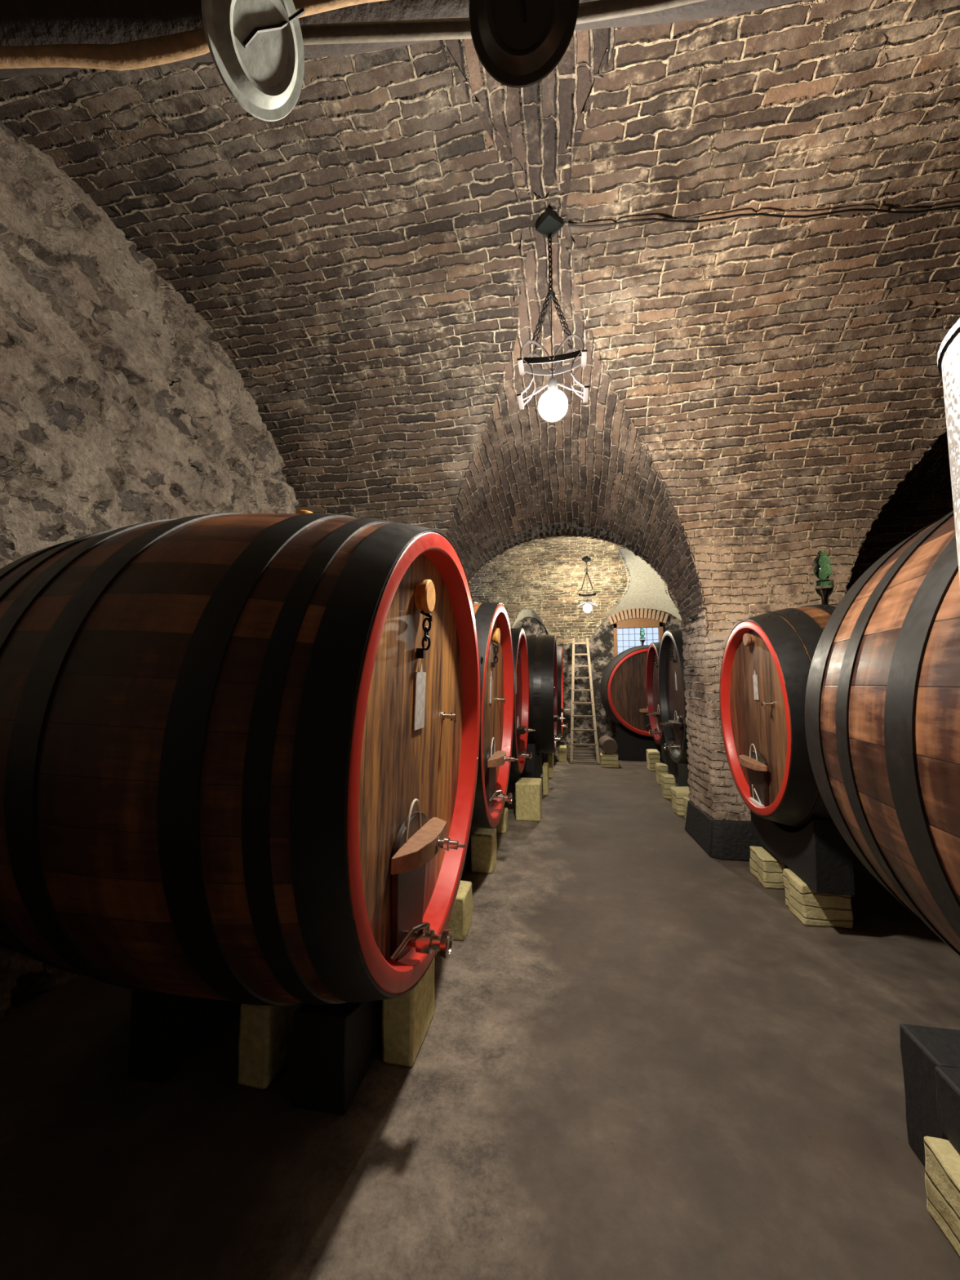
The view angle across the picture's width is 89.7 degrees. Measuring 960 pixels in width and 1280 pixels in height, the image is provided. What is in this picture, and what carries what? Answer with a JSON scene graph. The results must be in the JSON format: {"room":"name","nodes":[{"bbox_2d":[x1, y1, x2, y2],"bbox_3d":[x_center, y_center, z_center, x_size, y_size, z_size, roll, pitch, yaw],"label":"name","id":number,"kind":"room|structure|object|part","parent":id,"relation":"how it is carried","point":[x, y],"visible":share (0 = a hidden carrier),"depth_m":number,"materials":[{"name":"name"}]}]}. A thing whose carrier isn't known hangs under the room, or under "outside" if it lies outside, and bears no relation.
{"room":"wine cellar","nodes":[
{"label":"wine cellar","id":0,"kind":"room"},
{"bbox_2d":[0,120,298,1019],"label":"wall","id":1,"kind":"structure","parent":0,"point":[119,408],"depth_m":2.62,"materials":[{"name":"stone"}]},
{"bbox_2d":[0,0,959,635],"bbox_3d":[1.427,-1.372,1.397,7.460,2.250,5.832,-1,-4,11],"label":"ceiling","id":2,"kind":"structure","parent":0,"point":[352,254],"depth_m":2.85,"materials":[{"name":"brick"}]},
{"bbox_2d":[201,0,304,121],"bbox_3d":[-0.557,-1.501,1.207,0.174,0.235,0.277,-3,-5,33],"label":"ceiling lamp","id":3,"kind":"object","parent":2,"relation":"hanging from","point":[255,46],"visible":1,"depth_m":1.21,"materials":[{"name":"grey metal"}]},
{"bbox_3d":[-0.513,-1.527,1.203,0.009,0.192,0.088,34,7,18],"label":"wire handle","id":4,"kind":"part","parent":3,"relation":"part of","materials":[{"name":"black metal"}]},
{"bbox_2d":[0,0,774,82],"bbox_3d":[0.129,-2.052,1.438,4.630,0.277,0.340,-1,-4,5],"label":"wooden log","id":5,"kind":"object","parent":2,"relation":"attached to","point":[19,19],"visible":0.43,"depth_m":1.50,"materials":[{"name":"brown wood"}]},
{"bbox_2d":[0,0,452,66],"bbox_3d":[-0.744,-1.869,1.460,2.071,0.100,0.109,-1,-4,5],"label":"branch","id":6,"kind":"object","parent":5,"relation":"attached to","point":[151,48],"visible":0.73,"depth_m":1.50,"materials":[{"name":"brown wood"}]},
{"bbox_2d":[300,0,715,46],"bbox_3d":[0.200,-1.829,1.398,1.857,0.044,0.084,-1,-4,6],"label":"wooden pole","id":7,"kind":"object","parent":6,"relation":"attached to","point":[335,34],"visible":0.56,"depth_m":1.43,"materials":[{"name":"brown wood"}]},
{"bbox_2d":[468,0,579,88],"bbox_3d":[0.108,-1.581,1.207,0.276,0.223,0.172,-1,-4,10],"label":"ceiling lamp","id":8,"kind":"object","parent":7,"relation":"hanging from","point":[518,43],"visible":1,"depth_m":1.22,"materials":[{"name":"grey metal"}]},
{"bbox_3d":[0.107,-1.565,1.191,0.012,0.051,0.009,-1,32,12],"label":"wire handle","id":9,"kind":"part","parent":8,"relation":"part of","materials":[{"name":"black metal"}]},
{"bbox_2d":[516,207,589,422],"bbox_3d":[0.395,-1.781,2.673,0.384,1.167,0.160,-1,-4,11],"label":"pendant lamp","id":10,"kind":"object","parent":2,"relation":"hanging from","point":[553,404],"visible":1,"depth_m":2.64,"materials":[{"name":"black metal"}]},
{"bbox_3d":[0.305,-1.364,2.659,0.154,0.082,0.007,-1,-4,11],"label":"bulb arm","id":11,"kind":"part","parent":10,"relation":"part of","materials":[{"name":"grey metal"}]},
{"bbox_3d":[0.331,-1.769,2.655,0.111,0.310,0.020,0,-4,-9],"label":"suspension chain","id":12,"kind":"part","parent":10,"relation":"part of","materials":[{"name":"black metal"}]},
{"bbox_3d":[0.344,-1.764,2.710,0.111,0.310,0.020,-3,-5,30],"label":"suspension chain","id":13,"kind":"part","parent":10,"relation":"part of","materials":[{"name":"black metal"}]},
{"bbox_3d":[0.391,-2.316,2.714,0.110,0.095,0.110,3,-5,-34],"label":"ceiling plate","id":14,"kind":"part","parent":10,"relation":"part of","materials":[{"name":"black metal"}]},
{"bbox_3d":[0.393,-2.115,2.699,0.024,0.370,0.024,-1,-4,11],"label":"hanging chain","id":15,"kind":"part","parent":10,"relation":"part of","materials":[{"name":"black metal"}]},
{"bbox_2d":[547,377,557,390],"bbox_3d":[0.398,-1.384,2.642,0.060,0.090,0.060,-1,-4,11],"label":"socket","id":16,"kind":"object","parent":10,"relation":"attached to","point":[553,384],"depth_m":2.62,"materials":[{"name":"silver metal"}]},
{"bbox_3d":[0.399,-1.279,2.634,0.160,0.160,0.160,-1,-4,11],"label":"bulb","id":17,"kind":"part","parent":10,"relation":"part of","materials":[{"name":"white glass"}]},
{"bbox_3d":[0.447,-1.771,2.634,0.110,0.310,0.020,-3,-5,30],"label":"suspension chain","id":18,"kind":"part","parent":10,"relation":"part of","materials":[{"name":"black metal"}]},
{"bbox_3d":[0.459,-1.767,2.689,0.111,0.310,0.020,0,-4,-9],"label":"suspension chain","id":19,"kind":"part","parent":10,"relation":"part of","materials":[{"name":"black metal"}]},
{"bbox_3d":[0.491,-1.368,2.623,0.154,0.082,0.007,-1,-4,11],"label":"bulb arm","id":20,"kind":"part","parent":10,"relation":"part of","materials":[{"name":"grey metal"}]},
{"bbox_2d":[568,204,959,227],"bbox_3d":[2.758,-2.281,2.559,4.534,0.179,0.034,-1,-4,4],"label":"cable","id":21,"kind":"object","parent":2,"relation":"attached to","point":[955,206],"visible":1,"depth_m":2.64,"materials":[{"name":"black metal"}]},
{"bbox_2d":[0,746,959,1279],"bbox_3d":[2.060,1.815,4.216,7.600,0.001,12.100,-1,-4,11],"label":"floor","id":22,"kind":"structure","parent":0,"point":[633,1060],"depth_m":1.67,"materials":[{"name":"concrete"}]},
{"bbox_2d":[237,1004,287,1088],"bbox_3d":[-0.828,1.508,1.851,0.126,0.290,0.144,-1,-4,11],"label":"stone block","id":23,"kind":"object","parent":22,"relation":"on","point":[263,1028],"visible":0.7,"depth_m":1.79,"materials":[{"name":"beige stone"}]},
{"bbox_2d":[292,1000,382,1115],"bbox_3d":[-0.508,1.500,1.980,0.200,0.321,0.600,-1,-4,11],"label":"cradle","id":24,"kind":"object","parent":22,"relation":"on","point":[335,1046],"visible":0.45,"depth_m":1.70,"materials":[{"name":"black wood"}]},
{"bbox_2d":[382,958,434,1067],"bbox_3d":[-0.296,1.495,2.030,0.135,0.336,0.315,-1,-4,11],"label":"stone block","id":25,"kind":"object","parent":22,"relation":"on","point":[406,1019],"visible":0.59,"depth_m":1.88,"materials":[{"name":"beige stone"}]},
{"bbox_2d":[446,880,472,940],"bbox_3d":[-0.138,1.607,2.885,0.150,0.242,0.243,-1,-4,11],"label":"stone block","id":26,"kind":"object","parent":22,"relation":"on","point":[460,920],"visible":0.62,"depth_m":2.77,"materials":[{"name":"beige stone"}]},
{"bbox_2d":[460,826,475,880],"bbox_3d":[-0.165,1.522,3.786,0.140,0.548,1.240,-1,-4,11],"label":"cradle","id":27,"kind":"object","parent":22,"relation":"on","point":[468,858],"visible":0.03,"depth_m":3.78,"materials":[{"name":"black wood"}]},
{"bbox_2d":[471,602,518,828],"bbox_3d":[-0.166,0.561,3.859,0.938,1.740,1.730,-1,-4,11],"label":"wine cask","id":28,"kind":"object","parent":27,"relation":"on","point":[492,620],"visible":0.38,"depth_m":3.77,"materials":[{"name":"red paint"}]},
{"bbox_3d":[0.120,0.118,3.817,0.058,0.197,0.039,1,-4,11],"label":"padlock chain","id":29,"kind":"part","parent":28,"relation":"part of","materials":[{"name":"black metal"}]},
{"bbox_3d":[0.117,1.192,3.693,0.019,0.068,0.142,-4,-6,40],"label":"valve lever","id":30,"kind":"part","parent":28,"relation":"part of","materials":[{"name":"silver metal"}]},
{"bbox_2d":[497,697,505,702],"bbox_3d":[0.186,0.520,4.170,0.065,0.051,0.056,1,-4,11],"label":"tap","id":31,"kind":"object","parent":28,"relation":"on","point":[503,700],"depth_m":4.15,"materials":[{"name":"silver metal"}]},
{"bbox_2d":[471,827,497,873],"bbox_3d":[0.032,1.658,3.820,0.174,0.281,0.224,-1,-4,11],"label":"stone block","id":32,"kind":"object","parent":22,"relation":"on","point":[483,841],"visible":0.97,"depth_m":3.72,"materials":[{"name":"beige stone"}]},
{"bbox_2d":[495,807,507,833],"bbox_3d":[0.213,1.768,4.737,0.106,0.201,0.183,-1,-4,11],"label":"stone block","id":33,"kind":"object","parent":22,"relation":"on","point":[502,826],"visible":0.64,"depth_m":4.65,"materials":[{"name":"beige stone"}]},
{"bbox_2d":[515,777,542,821],"bbox_3d":[0.527,1.707,5.191,0.266,0.386,0.306,-1,-4,11],"label":"stone block","id":34,"kind":"object","parent":22,"relation":"on","point":[528,790],"visible":1,"depth_m":5.05,"materials":[{"name":"beige stone"}]},
{"bbox_2d":[520,743,542,777],"bbox_3d":[0.753,1.728,6.994,0.200,0.620,1.400,-1,-4,11],"label":"cradle","id":35,"kind":"object","parent":22,"relation":"on","point":[533,766],"visible":0.4,"depth_m":6.32,"materials":[{"name":"black concrete"}]},
{"bbox_2d":[525,634,565,753],"bbox_3d":[0.596,0.758,7.128,1.331,1.795,1.725,0,-4,11],"label":"wine cask","id":36,"kind":"object","parent":35,"relation":"on","point":[544,717],"visible":0.44,"depth_m":6.35,"materials":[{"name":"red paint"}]},
{"bbox_2d":[542,752,547,766],"bbox_3d":[1.087,1.871,8.737,0.200,0.598,1.200,-1,-4,11],"label":"cradle","id":37,"kind":"object","parent":22,"relation":"on","point":[544,755],"visible":0.16,"depth_m":8.18,"materials":[{"name":"black wood"}]},
{"bbox_2d":[556,645,569,737],"bbox_3d":[0.981,0.925,8.829,1.326,1.737,1.715,0,-4,11],"label":"wine cask","id":38,"kind":"object","parent":37,"relation":"on","point":[560,724],"visible":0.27,"depth_m":8.16,"materials":[{"name":"red paint"}]},
{"bbox_2d":[542,762,549,795],"bbox_3d":[0.856,1.802,6.284,0.072,0.361,0.304,-1,-4,11],"label":"stone block","id":39,"kind":"object","parent":22,"relation":"on","point":[545,766],"visible":1,"depth_m":6.14,"materials":[{"name":"beige stone"}]},
{"bbox_2d":[547,753,553,777],"bbox_3d":[1.070,1.888,7.289,0.080,0.341,0.244,-1,-4,11],"label":"stone block","id":40,"kind":"object","parent":22,"relation":"on","point":[550,756],"visible":0.83,"depth_m":7.17,"materials":[{"name":"beige stone"}]},
{"bbox_2d":[558,745,566,762],"bbox_3d":[1.477,2.028,8.626,0.147,0.261,0.255,-1,-4,11],"label":"stone block","id":41,"kind":"object","parent":22,"relation":"on","point":[562,748],"visible":1,"depth_m":8.50,"materials":[{"name":"beige stone"}]},
{"bbox_2d":[569,637,599,764],"bbox_3d":[1.936,1.051,9.121,0.500,2.306,1.589,-1,-4,11],"label":"wooden ladder","id":42,"kind":"object","parent":22,"relation":"on","point":[573,677],"visible":0.99,"depth_m":8.92,"materials":[{"name":"brown wood"}]},
{"bbox_3d":[1.759,1.055,9.155,0.052,2.306,1.592,-2,-5,14],"label":"rail","id":43,"kind":"part","parent":42,"relation":"part of","materials":[{"name":"brown wood"}]},
{"bbox_3d":[2.113,1.047,9.088,0.052,2.306,1.592,-1,-4,7],"label":"rail","id":44,"kind":"part","parent":42,"relation":"part of","materials":[{"name":"brown wood"}]},
{"bbox_2d":[599,752,619,767],"bbox_3d":[2.169,2.011,8.102,0.311,0.205,0.275,-1,-4,11],"label":"stone block","id":45,"kind":"object","parent":22,"relation":"on","point":[606,760],"visible":0.97,"depth_m":7.98,"materials":[{"name":"beige stone"}]},
{"bbox_2d":[598,735,617,754],"bbox_3d":[2.193,1.795,8.280,0.264,0.264,0.550,-1,-4,7],"label":"log","id":46,"kind":"object","parent":45,"relation":"on","point":[606,743],"visible":1,"depth_m":8.02,"materials":[{"name":"brown wood"}]},
{"bbox_2d":[615,724,662,760],"bbox_3d":[3.107,1.855,8.709,1.240,0.598,0.300,-1,-4,11],"label":"cradle","id":47,"kind":"object","parent":22,"relation":"on","point":[630,747],"visible":0.45,"depth_m":8.63,"materials":[{"name":"black concrete"}]},
{"bbox_2d":[600,644,653,737],"bbox_3d":[3.165,0.962,9.118,1.732,1.732,1.510,-1,-4,11],"label":"wine cask","id":48,"kind":"object","parent":47,"relation":"on","point":[623,685],"visible":0.52,"depth_m":8.67,"materials":[{"name":"red paint"}]},
{"bbox_2d":[639,627,645,645],"bbox_3d":[3.100,-0.052,9.212,0.105,0.378,0.105,-1,-4,11],"label":"glass airlock","id":49,"kind":"object","parent":48,"relation":"on","point":[642,638],"visible":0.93,"depth_m":9.18,"materials":[{"name":"green glass"}]},
{"bbox_2d":[639,637,645,645],"bbox_3d":[3.101,0.043,9.205,0.105,0.187,0.105,-1,-4,11],"label":"glass cup","id":50,"kind":"object","parent":49,"relation":"on","point":[642,639],"depth_m":9.18,"materials":[{"name":"black"}]},
{"bbox_2d":[645,749,660,770],"bbox_3d":[2.796,1.935,7.793,0.187,0.302,0.315,-1,-4,11],"label":"stone block","id":51,"kind":"object","parent":22,"relation":"on","point":[653,756],"visible":0.82,"depth_m":7.65,"materials":[{"name":"beige stone"}]},
{"bbox_2d":[655,763,669,784],"bbox_3d":[2.558,1.877,6.774,0.159,0.263,0.225,-1,-4,11],"label":"stone block","id":52,"kind":"object","parent":22,"relation":"on","point":[660,768],"visible":0.72,"depth_m":6.68,"materials":[{"name":"beige stone"}]},
{"bbox_2d":[660,773,675,799],"bbox_3d":[2.352,1.819,6.023,0.154,0.266,0.268,-1,-4,11],"label":"stone block","id":53,"kind":"object","parent":22,"relation":"on","point":[668,780],"visible":0.79,"depth_m":5.92,"materials":[{"name":"beige stone"}]},
{"bbox_2d":[661,745,678,784],"bbox_3d":[2.983,1.739,7.210,0.300,0.600,1.300,-1,-4,11],"label":"cradle","id":54,"kind":"object","parent":22,"relation":"on","point":[666,758],"visible":0.06,"depth_m":7.20,"materials":[{"name":"black wood"}]},
{"bbox_2d":[645,641,666,745],"bbox_3d":[3.230,0.785,7.235,1.469,1.602,1.575,-2,-5,11],"label":"wine cask","id":55,"kind":"object","parent":54,"relation":"on","point":[652,660],"visible":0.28,"depth_m":7.69,"materials":[{"name":"red paint"}]},
{"bbox_3d":[2.691,0.335,7.372,0.058,0.177,0.039,-2,-5,11],"label":"padlock chain","id":56,"kind":"part","parent":55,"relation":"part of","materials":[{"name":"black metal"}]},
{"bbox_2d":[671,786,689,815],"bbox_3d":[2.254,1.778,5.342,0.211,0.245,0.347,-1,-4,11],"label":"stone block","id":57,"kind":"object","parent":22,"relation":"on","point":[677,793],"visible":0.61,"depth_m":5.24,"materials":[{"name":"beige stone"}]},
{"bbox_2d":[677,763,689,787],"bbox_3d":[2.634,1.611,5.653,0.300,0.620,1.500,-1,-4,11],"label":"cradle","id":58,"kind":"object","parent":22,"relation":"on","point":[682,769],"visible":0.02,"depth_m":6.11,"materials":[{"name":"black wood"}]},
{"bbox_2d":[657,628,688,764],"bbox_3d":[2.866,0.619,5.684,1.487,1.699,1.615,-3,-5,11],"label":"wine cask","id":59,"kind":"object","parent":58,"relation":"on","point":[671,682],"visible":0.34,"depth_m":5.84,"materials":[{"name":"black paint"}]},
{"bbox_3d":[2.321,0.183,5.821,0.058,0.182,0.039,-3,-5,11],"label":"padlock chain","id":60,"kind":"part","parent":59,"relation":"part of","materials":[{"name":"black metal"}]},
{"bbox_2d":[683,796,689,822],"bbox_3d":[2.141,1.725,4.830,0.165,0.273,0.180,-1,-4,11],"label":"stone block","id":61,"kind":"object","parent":22,"relation":"on","point":[686,799],"visible":0.18,"depth_m":4.86,"materials":[{"name":"beige stone"}]},
{"bbox_2d":[748,845,784,889],"bbox_3d":[2.100,1.661,3.538,0.154,0.203,0.296,-1,-4,11],"label":"stone block","id":62,"kind":"object","parent":22,"relation":"on","point":[766,867],"visible":0.89,"depth_m":3.41,"materials":[{"name":"beige stone"}]},
{"bbox_2d":[781,868,853,928],"bbox_3d":[2.096,1.602,3.015,0.286,0.239,0.289,-1,-4,11],"label":"stone block","id":63,"kind":"object","parent":22,"relation":"on","point":[810,907],"visible":0.74,"depth_m":2.90,"materials":[{"name":"beige stone"}]},
{"bbox_2d":[750,810,855,895],"bbox_3d":[2.138,1.292,3.291,0.200,0.416,1.040,-1,-4,11],"label":"cradle","id":64,"kind":"object","parent":63,"relation":"on","point":[817,853],"visible":0.71,"depth_m":2.81,"materials":[{"name":"black concrete"}]},
{"bbox_2d":[719,604,838,828],"bbox_3d":[2.340,0.510,3.266,1.057,1.513,1.503,-2,-5,11],"label":"wine cask","id":65,"kind":"object","parent":64,"relation":"on","point":[767,657],"visible":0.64,"depth_m":3.09,"materials":[{"name":"red paint"}]},
{"bbox_2d":[760,701,773,709],"bbox_3d":[1.839,0.416,3.083,0.065,0.051,0.056,-2,-5,11],"label":"tap","id":66,"kind":"object","parent":65,"relation":"on","point":[764,704],"depth_m":3.08,"materials":[{"name":"silver metal"}]},
{"bbox_2d":[813,550,834,604],"bbox_3d":[2.369,-0.410,3.330,0.118,0.423,0.118,-1,-4,11],"label":"potted plant","id":67,"kind":"object","parent":65,"relation":"on","point":[824,587],"visible":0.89,"depth_m":3.30,"materials":[{"name":"green plant"}]},
{"bbox_2d":[901,1024,959,1164],"bbox_3d":[1.544,1.418,1.435,0.407,0.372,0.186,-1,-4,11],"label":"support post","id":68,"kind":"object","parent":22,"relation":"on","point":[924,1049],"visible":0.69,"depth_m":1.48,"materials":[{"name":"black concrete"}]},
{"bbox_2d":[922,1137,959,1262],"bbox_3d":[1.511,1.477,1.111,0.627,0.204,0.422,-1,-4,11],"label":"stone block","id":69,"kind":"object","parent":22,"relation":"on","point":[941,1160],"visible":0.98,"depth_m":1.29,"materials":[{"name":"beige stone"}]},
{"bbox_2d":[936,1066,959,1153],"bbox_3d":[1.496,1.299,1.236,0.428,0.175,0.242,-1,-4,11],"label":"support beam","id":70,"kind":"structure","parent":69,"relation":"on","point":[948,1079],"depth_m":1.34,"materials":[{"name":"black concrete"}]},
{"bbox_2d":[804,510,959,955],"bbox_3d":[2.322,0.266,0.888,2.221,2.275,2.450,-1,-4,11],"label":"wine cask","id":71,"kind":"object","parent":70,"relation":"on","point":[882,699],"visible":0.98,"depth_m":1.65,"materials":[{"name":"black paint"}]},
{"bbox_2d":[937,318,959,582],"bbox_3d":[0.849,0.450,0.518,0.418,2.170,0.418,-1,-4,11],"label":"tank","id":72,"kind":"object","parent":22,"relation":"on","point":[948,353],"visible":1,"depth_m":0.68,"materials":[{"name":"white"}]},
{"bbox_3d":[-1.196,1.512,2.110,0.160,0.327,0.600,-1,-4,11],"label":"cradle","id":73,"kind":"object","parent":22,"relation":"on","visible":0},
{"bbox_2d":[0,510,480,1005],"bbox_3d":[-0.848,0.385,2.130,1.653,1.933,1.889,-1,-4,10],"label":"wine cask","id":74,"kind":"object","parent":73,"relation":"on","point":[239,753],"visible":1,"depth_m":1.28,"materials":[{"name":"brown wood"}]},
{"bbox_3d":[-0.247,1.046,1.678,0.021,0.076,0.160,-4,-6,40],"label":"valve lever","id":75,"kind":"part","parent":74,"relation":"part of","materials":[{"name":"silver metal"}]},
{"bbox_3d":[-0.222,-0.024,1.948,0.058,0.197,0.039,1,-4,11],"label":"padlock chain","id":76,"kind":"part","parent":74,"relation":"part of","materials":[{"name":"black metal"}]},
{"bbox_2d":[441,711,456,722],"bbox_3d":[-0.149,0.376,2.341,0.065,0.051,0.056,1,-4,11],"label":"tap","id":77,"kind":"object","parent":74,"relation":"on","point":[452,716],"depth_m":2.33,"materials":[{"name":"silver metal"}]},
{"bbox_2d":[511,607,546,628],"bbox_3d":[1.043,-0.289,10.470,0.972,0.792,0.381,-1,-4,11],"label":"ceiling","id":78,"kind":"structure","parent":0,"point":[527,612],"depth_m":10.53,"materials":[{"name":"paint"}]},
{"bbox_2d":[439,26,708,645],"bbox_3d":[0.297,-1.449,2.267,2.760,2.634,6.937,-1,-4,11],"label":"ceiling","id":79,"kind":"structure","parent":0,"point":[588,471],"depth_m":3.98,"materials":[{"name":"brick"}]},
{"bbox_2d":[468,535,701,644],"bbox_3d":[2.168,-1.082,7.692,6.560,1.929,5.520,-1,-4,11],"label":"ceiling","id":80,"kind":"structure","parent":0,"point":[545,575],"depth_m":9.70,"materials":[{"name":"beige brick"}]},
{"bbox_2d":[577,556,598,613],"bbox_3d":[1.960,-1.005,8.839,0.384,1.016,0.160,-1,-4,11],"label":"pendant lamp","id":81,"kind":"object","parent":80,"relation":"hanging from","point":[587,607],"visible":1,"depth_m":8.80,"materials":[{"name":"black metal"}]},
{"bbox_3d":[1.957,-1.465,8.874,0.110,0.095,0.110,3,-5,-34],"label":"ceiling plate","id":82,"kind":"part","parent":81,"relation":"part of","materials":[{"name":"black metal"}]},
{"bbox_3d":[1.963,-0.578,8.806,0.160,0.160,0.160,-1,-4,11],"label":"bulb","id":83,"kind":"part","parent":81,"relation":"part of","materials":[{"name":"white glass"}]},
{"bbox_2d":[513,608,682,747],"bbox_3d":[2.705,0.322,10.280,6.470,3.900,0.001,-1,-4,11],"label":"wall","id":84,"kind":"structure","parent":0,"point":[601,644],"depth_m":10.32,"materials":[{"name":"grey stone"}]},
{"bbox_2d":[613,617,663,657],"bbox_3d":[3.342,0.206,10.193,1.000,1.370,0.150,-1,-4,11],"label":"window","id":85,"kind":"structure","parent":84,"relation":"in","point":[626,633],"depth_m":10.22,"materials":[{"name":"brown wood"}]},
{"bbox_3d":[3.350,0.269,10.224,0.860,1.070,0.004,-1,-4,11],"label":"pane","id":86,"kind":"part","parent":85,"relation":"part of","materials":[{"name":"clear glass"}]},
{"bbox_2d":[617,627,658,653],"bbox_3d":[3.345,0.267,10.200,0.860,1.050,0.015,-1,-4,11],"label":"grille","id":87,"kind":"object","parent":85,"relation":"attached to","point":[627,637],"depth_m":10.26,"materials":[{"name":"black"}]},
{"bbox_2d":[608,608,668,625],"bbox_3d":[3.326,-0.498,10.188,1.230,0.327,0.110,-1,-4,11],"label":"trim","id":88,"kind":"structure","parent":84,"relation":"attached to","point":[645,615],"depth_m":10.14,"materials":[{"name":"brick"}]},
{"bbox_2d":[682,600,831,821],"bbox_3d":[2.490,0.695,4.356,1.066,2.250,0.670,-1,-4,11],"label":"wall pier","id":89,"kind":"object","parent":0,"point":[713,788],"visible":0.33,"depth_m":4.19,"materials":[{"name":"brick"}]},
{"bbox_2d":[684,800,853,863],"bbox_3d":[2.461,1.669,4.244,1.097,0.290,0.776,-1,-4,11],"label":"trim","id":90,"kind":"structure","parent":89,"relation":"attached to","point":[721,839],"depth_m":4.00,"materials":[{"name":"black stone"}]},
{"bbox_2d":[813,579,834,604],"bbox_3d":[2.369,-0.303,3.322,0.118,0.209,0.118,-1,-4,11],"label":"plant pot","id":91,"kind":"object","parent":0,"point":[823,588],"depth_m":3.29,"materials":[{"name":"black"}]},
{"bbox_2d":[844,428,951,594],"bbox_3d":[3.732,-1.545,1.333,2.760,2.634,6.380,-1,-4,11],"label":"ceiling","id":92,"kind":"structure","parent":0,"point":[931,473],"depth_m":4.18,"materials":[{"name":"brick"}]},
{"bbox_2d":[845,491,953,593],"bbox_3d":[4.332,0.101,4.309,2.700,3.400,0.001,-1,-4,11],"label":"wall","id":93,"kind":"structure","parent":0,"point":[893,526],"depth_m":4.49,"materials":[{"name":"brick"}]},
{"bbox_3d":[0.144,1.644,5.402,0.140,0.550,1.240,-1,-4,11],"label":"cradle","id":94,"kind":"object","parent":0,"visible":0},
{"bbox_2d":[509,627,535,773],"bbox_3d":[0.171,0.672,5.501,0.934,1.639,1.620,0,-4,11],"label":"wine cask","id":95,"kind":"object","parent":94,"relation":"on","point":[521,665],"visible":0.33,"depth_m":5.62,"materials":[{"name":"red paint"}]},
{"bbox_3d":[0.436,0.177,5.488,0.058,0.186,0.039,0,-4,11],"label":"padlock chain","id":96,"kind":"part","parent":95,"relation":"part of","materials":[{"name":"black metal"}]}
]}

